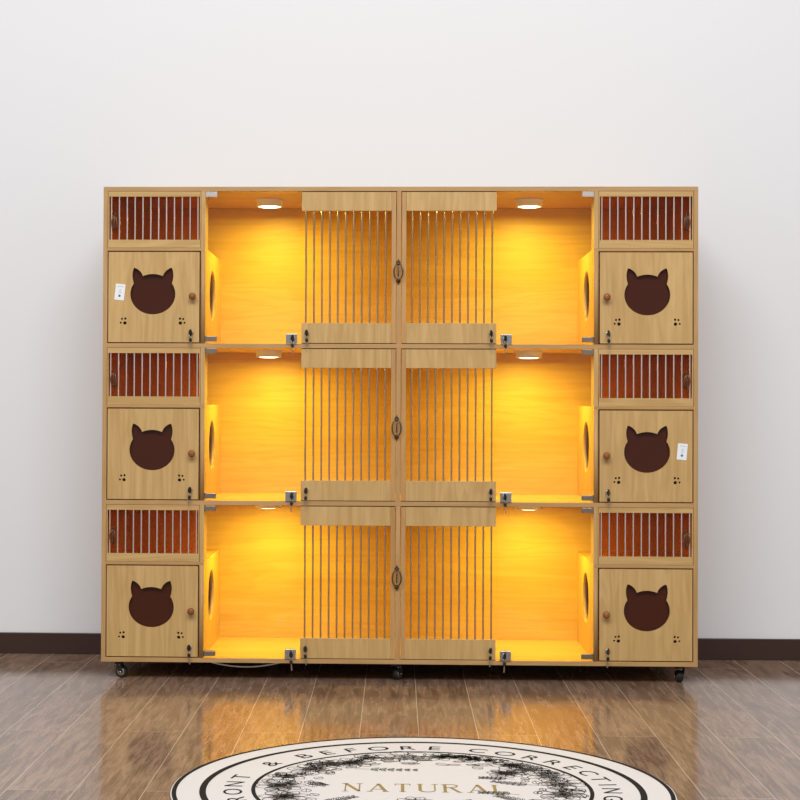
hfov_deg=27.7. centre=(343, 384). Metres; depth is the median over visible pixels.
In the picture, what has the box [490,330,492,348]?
key
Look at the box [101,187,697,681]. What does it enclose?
tall cabinet
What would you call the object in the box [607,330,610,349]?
key
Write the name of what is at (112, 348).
shelf
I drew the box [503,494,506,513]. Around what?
key
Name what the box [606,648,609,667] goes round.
key
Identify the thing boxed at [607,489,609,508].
key
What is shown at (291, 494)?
key
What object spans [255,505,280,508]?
ceiling lamp
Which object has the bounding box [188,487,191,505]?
key
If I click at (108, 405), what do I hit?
cubby shelf
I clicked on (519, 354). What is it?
ceiling lamp
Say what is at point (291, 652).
key
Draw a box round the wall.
[0,0,799,638]
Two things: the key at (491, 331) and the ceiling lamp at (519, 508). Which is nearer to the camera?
the key at (491, 331)
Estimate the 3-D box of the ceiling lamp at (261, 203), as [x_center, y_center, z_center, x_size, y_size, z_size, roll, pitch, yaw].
[-0.264,-0.643,5.771,0.104,0.026,0.104,0,-1,2]
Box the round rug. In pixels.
[170,737,676,799]
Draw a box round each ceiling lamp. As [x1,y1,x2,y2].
[254,350,282,357]
[255,199,283,208]
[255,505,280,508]
[514,351,543,358]
[515,198,543,207]
[516,507,540,509]
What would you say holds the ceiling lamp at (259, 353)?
attached to the tall cabinet
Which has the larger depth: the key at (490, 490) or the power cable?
the power cable
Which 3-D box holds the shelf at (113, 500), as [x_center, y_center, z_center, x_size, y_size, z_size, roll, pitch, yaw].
[0.193,0.408,5.743,1.990,0.015,0.500,0,-1,2]
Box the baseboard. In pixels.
[0,632,799,659]
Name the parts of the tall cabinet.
rod, rod, rod, drop handle, drop handle, drop handle, panel, rod, rod, rod, rod, rod, rod, rod, rod, rod, rod, rod, rod, rod, rod, rod, acrylic pane, cat door, acrylic pane, acrylic pane, cat door, cat door, rod, rod, rod, rod, rod, rod, rod, rod, rod, rod, rod, rod, rod, rod, rod, knob, knob, knob, rod, rod, rod, post, post, post, partition panel, partition panel, partition panel, glass door, glass door, glass door, lock plate, lock plate, lock plate, rail, rail, rail, rail, rail, rail, barred door, barred door, barred door, drop handle, drop handle, drop handle, panel, panel, barred door, barred door, barred door, rail, rail, rail, rail, rail, rail, glass door, lock plate, lock plate, lock plate, glass door, glass door, partition panel, partition panel, partition panel, post, post, post, rod, rod, rod, knob, knob, knob, rod, rod, rod, rod, rod, rod, rod, rod, rod, rod, rod, rod, rod, rod, rod, cat door, cat door, cat door, acrylic pane, acrylic pane, acrylic pane, rod, rod, rod, rod, rod, rod, rod, rod, rod, rod, rod, rod, rod, rod, rod, panel, drop handle, drop handle, drop handle, rod, rod, rod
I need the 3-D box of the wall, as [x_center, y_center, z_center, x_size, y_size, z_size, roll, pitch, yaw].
[0.211,-1.085,6.122,12.000,4.200,0.100,0,-1,2]
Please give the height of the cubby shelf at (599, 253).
0.010 m
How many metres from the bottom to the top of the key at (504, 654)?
0.066 m
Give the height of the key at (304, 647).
0.066 m
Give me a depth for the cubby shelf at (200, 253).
5.53 m
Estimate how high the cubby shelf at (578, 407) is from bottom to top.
0.010 m
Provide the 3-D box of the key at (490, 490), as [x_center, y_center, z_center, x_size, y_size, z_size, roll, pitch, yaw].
[0.497,0.383,5.470,0.011,0.066,0.025,0,-1,9]
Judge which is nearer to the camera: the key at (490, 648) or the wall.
the key at (490, 648)
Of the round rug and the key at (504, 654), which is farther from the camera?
the key at (504, 654)
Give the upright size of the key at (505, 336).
0.066 m
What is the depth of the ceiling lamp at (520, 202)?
5.70 m
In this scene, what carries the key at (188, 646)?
hanging from the tall cabinet
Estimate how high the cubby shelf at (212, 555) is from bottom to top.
0.010 m
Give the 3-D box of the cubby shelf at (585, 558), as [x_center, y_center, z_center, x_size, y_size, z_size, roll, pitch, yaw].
[1.019,0.617,5.714,0.335,0.010,0.500,0,-1,2]
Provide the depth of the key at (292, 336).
5.49 m
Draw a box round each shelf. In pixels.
[106,493,692,507]
[106,548,219,564]
[107,343,693,353]
[107,404,219,407]
[108,248,220,263]
[577,406,693,409]
[577,551,692,567]
[578,248,693,263]
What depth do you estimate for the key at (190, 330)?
5.50 m
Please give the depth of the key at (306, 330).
5.49 m
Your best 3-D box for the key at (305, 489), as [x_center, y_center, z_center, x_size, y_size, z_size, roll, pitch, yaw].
[-0.128,0.381,5.490,0.011,0.066,0.025,0,-1,11]
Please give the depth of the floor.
4.90 m
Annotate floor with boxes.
[0,653,799,799]
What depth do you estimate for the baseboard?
6.00 m
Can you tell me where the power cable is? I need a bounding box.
[214,663,278,666]

